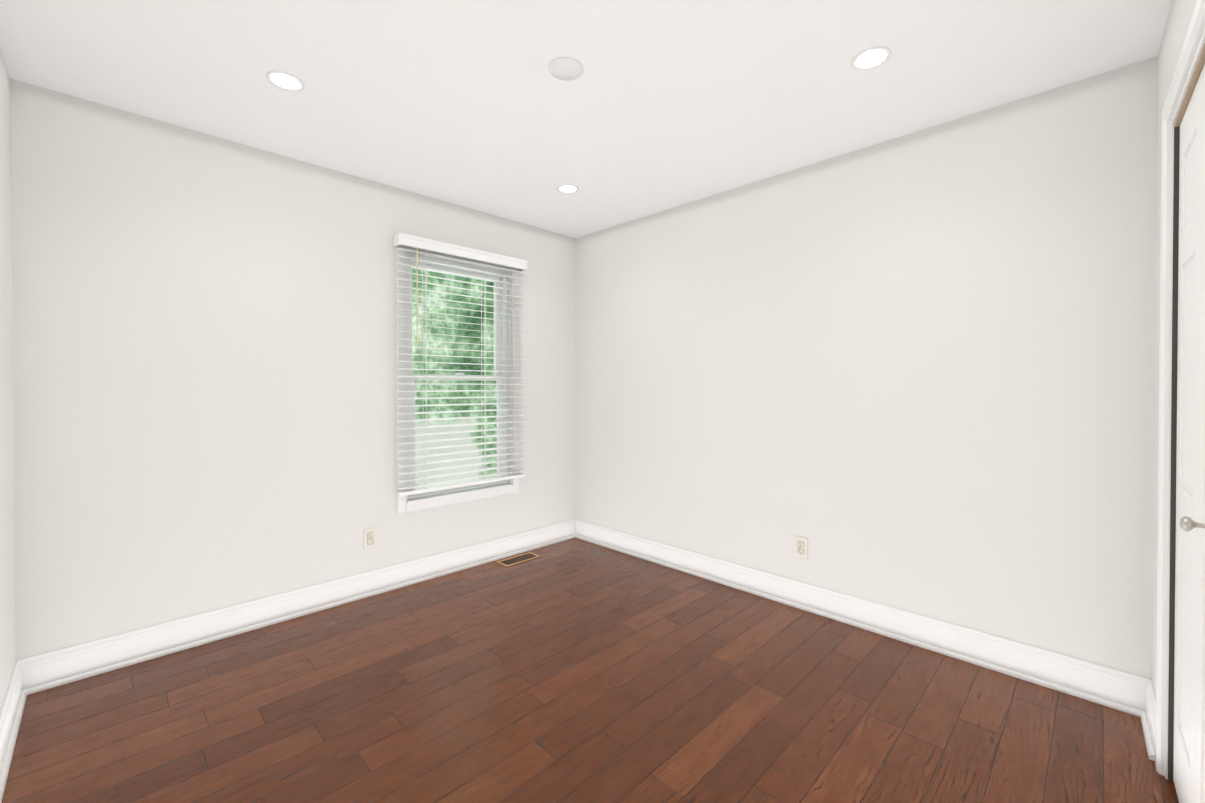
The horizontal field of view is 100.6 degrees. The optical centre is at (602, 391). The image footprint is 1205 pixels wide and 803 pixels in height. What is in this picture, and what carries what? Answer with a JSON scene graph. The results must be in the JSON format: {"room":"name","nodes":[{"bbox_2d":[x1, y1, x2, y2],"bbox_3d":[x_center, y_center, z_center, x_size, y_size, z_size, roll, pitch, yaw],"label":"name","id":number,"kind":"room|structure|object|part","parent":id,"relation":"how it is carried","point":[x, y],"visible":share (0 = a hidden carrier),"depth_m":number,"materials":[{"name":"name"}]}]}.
{"room":"empty bedroom","nodes":[
{"label":"empty bedroom","id":0,"kind":"room"},
{"bbox_2d":[0,46,15,709],"bbox_3d":[-1.173,0.000,0.713,3.428,2.440,0.160,0,1,45],"label":"wall","id":1,"kind":"structure","parent":0,"point":[7,599],"depth_m":1.83,"materials":[{"name":"paint"}]},
{"bbox_2d":[0,656,35,802],"bbox_3d":[-1.163,1.149,0.847,3.268,0.140,0.030,0,1,45],"label":"baseboard","id":2,"kind":"structure","parent":1,"relation":"attached to","point":[22,683],"depth_m":1.79,"materials":[{"name":"paint"}]},
{"bbox_2d":[10,79,574,659],"bbox_3d":[-1.333,-0.021,3.095,0.160,2.440,3.310,0,1,45],"label":"wall","id":3,"kind":"structure","parent":0,"point":[204,377],"depth_m":2.42,"materials":[{"name":"paint"}]},
{"bbox_2d":[32,519,575,691],"bbox_3d":[-1.262,1.130,3.041,0.030,0.140,2.880,0,1,45],"label":"baseboard","id":4,"kind":"structure","parent":3,"relation":"attached to","point":[55,668],"depth_m":2.55,"materials":[{"name":"paint"}]},
{"bbox_2d":[364,527,375,549],"bbox_3d":[-1.369,0.867,2.948,0.008,0.118,0.072,0,1,45],"label":"outlet","id":5,"kind":"object","parent":3,"relation":"attached to","point":[367,541],"visible":1,"depth_m":2.94,"materials":[{"name":"plastic"}]},
{"bbox_2d":[406,251,513,503],"bbox_3d":[-0.950,-0.091,3.383,0.076,1.574,0.790,0,1,45],"label":"window frame","id":6,"kind":"structure","parent":3,"relation":"attached to","point":[446,495],"depth_m":3.51,"materials":[{"name":"paint"}]},
{"bbox_2d":[396,245,524,513],"bbox_3d":[-0.956,-0.094,3.389,0.189,1.680,0.924,0,1,45],"label":"window","id":7,"kind":"structure","parent":3,"relation":"in","point":[425,441],"depth_m":3.32,"materials":[{"name":"white plastic"}]},
{"bbox_3d":[-1.008,-0.455,3.437,0.006,0.691,0.632,1,1,45],"label":"sash glass","id":8,"kind":"part","parent":7,"relation":"part of","materials":[{"name":"clear glass"}]},
{"bbox_3d":[-1.008,-0.455,3.437,0.034,0.757,0.698,0,1,45],"label":"window sash","id":9,"kind":"part","parent":7,"relation":"part of","materials":[{"name":"white plastic"}]},
{"bbox_3d":[-0.983,0.274,3.418,0.006,0.705,0.632,1,1,45],"label":"sash glass","id":10,"kind":"part","parent":7,"relation":"part of","materials":[{"name":"clear glass"}]},
{"bbox_3d":[-0.978,0.267,3.414,0.046,0.784,0.698,0,1,45],"label":"window sash","id":11,"kind":"part","parent":7,"relation":"part of","materials":[{"name":"white plastic"}]},
{"bbox_3d":[-0.990,-0.095,3.422,0.094,1.544,0.766,0,1,45],"label":"vinyl window frame","id":12,"kind":"part","parent":7,"relation":"part of","materials":[{"name":"white plastic"}]},
{"bbox_2d":[393,233,527,271],"bbox_3d":[-0.906,-0.912,3.332,0.095,0.066,0.936,0,1,45],"label":"blind valance","id":13,"kind":"object","parent":7,"relation":"attached to","point":[441,247],"visible":1,"depth_m":3.24,"materials":[{"name":"white plastic"}]},
{"bbox_2d":[416,248,417,343],"bbox_3d":[-1.132,-0.583,3.056,0.011,0.585,0.011,0,1,45],"label":"blind wand","id":14,"kind":"object","parent":13,"relation":"hanging from","point":[417,288],"visible":1,"depth_m":3.05,"materials":[{"name":"beige plastic"}]},
{"bbox_2d":[422,249,426,407],"bbox_3d":[-1.111,-0.136,3.135,0.054,1.514,0.009,0,1,45],"label":"blind cord","id":15,"kind":"object","parent":13,"relation":"hanging from","point":[425,319],"depth_m":3.13,"materials":[{"name":"white fabric"}]},
{"bbox_2d":[481,261,485,464],"bbox_3d":[-0.814,-0.139,3.434,0.054,1.514,0.009,0,1,45],"label":"blind cord","id":16,"kind":"object","parent":13,"relation":"hanging from","point":[484,305],"depth_m":3.44,"materials":[{"name":"white fabric"}]},
{"bbox_2d":[509,267,512,413],"bbox_3d":[-0.650,-0.140,3.599,0.054,1.514,0.009,0,1,45],"label":"blind cord","id":17,"kind":"object","parent":13,"relation":"hanging from","point":[509,267],"depth_m":3.60,"materials":[{"name":"white fabric"}]},
{"bbox_3d":[-0.907,0.619,3.347,0.052,0.022,0.924,0,1,45],"label":"window blind bottom rail","id":18,"kind":"part","parent":7,"relation":"part of","materials":[{"name":"white plastic"}]},
{"bbox_2d":[0,0,1171,237],"bbox_3d":[-0.101,-1.290,1.856,3.638,0.120,3.310,0,1,45],"label":"ceiling","id":19,"kind":"structure","parent":0,"point":[656,106],"depth_m":1.96,"materials":[{"name":"paint"}]},
{"bbox_2d":[266,70,304,90],"bbox_3d":[-1.257,-1.229,1.985,0.132,0.004,0.132,0,1,45],"label":"recessed light","id":20,"kind":"object","parent":19,"relation":"in","point":[285,80],"visible":1,"depth_m":1.98,"materials":[{"name":"paint"}]},
{"bbox_2d":[548,57,582,80],"bbox_3d":[-0.140,-1.225,1.906,0.134,0.011,0.134,0,1,45],"label":"ceiling plate","id":21,"kind":"object","parent":19,"relation":"attached to","point":[565,68],"visible":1,"depth_m":1.89,"materials":[{"name":"paint"}]},
{"bbox_2d":[557,184,578,192],"bbox_3d":[-0.213,-1.238,3.062,0.132,0.004,0.132,0,1,45],"label":"recessed light","id":22,"kind":"object","parent":19,"relation":"in","point":[566,188],"visible":1,"depth_m":3.05,"materials":[{"name":"paint"}]},
{"bbox_2d":[851,46,891,69],"bbox_3d":[0.992,-1.228,1.848,0.132,0.004,0.132,0,1,45],"label":"recessed light","id":23,"kind":"object","parent":19,"relation":"in","point":[871,58],"visible":1,"depth_m":1.84,"materials":[{"name":"paint"}]},
{"bbox_2d":[2,538,1178,802],"bbox_3d":[-0.101,1.270,1.879,3.638,0.120,3.310,0,1,45],"label":"floor","id":24,"kind":"structure","parent":0,"point":[574,670],"depth_m":1.88,"materials":[{"name":"brown wood"}]},
{"bbox_2d":[496,552,540,566],"bbox_3d":[-0.594,1.192,3.547,0.135,0.006,0.295,0,1,45],"label":"floor vent","id":25,"kind":"object","parent":24,"relation":"in","point":[517,559],"visible":1,"depth_m":3.54,"materials":[{"name":"brown metal"}]},
{"bbox_2d":[575,56,1157,678],"bbox_3d":[1.022,-0.020,2.972,3.350,2.440,0.160,0,1,45],"label":"wall","id":26,"kind":"structure","parent":0,"point":[913,372],"depth_m":2.38,"materials":[{"name":"paint"}]},
{"bbox_2d":[795,536,807,558],"bbox_3d":[1.104,0.869,2.780,0.072,0.118,0.008,0,1,45],"label":"outlet","id":27,"kind":"object","parent":26,"relation":"attached to","point":[803,542],"visible":1,"depth_m":2.77,"materials":[{"name":"plastic"}]},
{"bbox_2d":[576,519,1149,716],"bbox_3d":[0.898,1.130,2.971,3.190,0.140,0.030,0,1,45],"label":"baseboard","id":28,"kind":"structure","parent":26,"relation":"attached to","point":[1028,663],"depth_m":2.39,"materials":[{"name":"paint"}]},
{"bbox_2d":[1152,0,1197,693],"bbox_3d":[1.063,0.000,0.698,0.160,2.440,3.011,0,1,43],"label":"wall","id":29,"kind":"structure","parent":0,"point":[1179,17],"depth_m":1.76,"materials":[{"name":"paint"}]},
{"bbox_2d":[1140,679,1155,760],"bbox_3d":[1.000,1.149,0.780,0.030,0.140,3.051,0,1,43],"label":"baseboard","id":30,"kind":"structure","parent":29,"relation":"attached to","point":[1148,719],"depth_m":1.74,"materials":[{"name":"paint"}]},
{"bbox_2d":[1155,0,1204,802],"bbox_3d":[1.284,0.152,0.958,0.195,2.131,1.696,0,1,43],"label":"door","id":31,"kind":"structure","parent":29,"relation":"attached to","point":[1180,713],"depth_m":1.44,"materials":[{"name":"paint"}]},
{"bbox_3d":[1.359,0.306,1.145,0.049,0.034,0.034,0,1,43],"label":"jamb knob","id":32,"kind":"part","parent":31,"relation":"part of","materials":[{"name":"silver metal"}]},
{"label":"outside","id":33,"kind":"structure","parent":0,"visible":0},
{"bbox_2d":[412,268,496,487],"bbox_3d":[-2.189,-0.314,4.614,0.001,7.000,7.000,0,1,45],"label":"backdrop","id":34,"kind":"structure","parent":33,"point":[447,331],"depth_m":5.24,"materials":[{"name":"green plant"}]}
]}

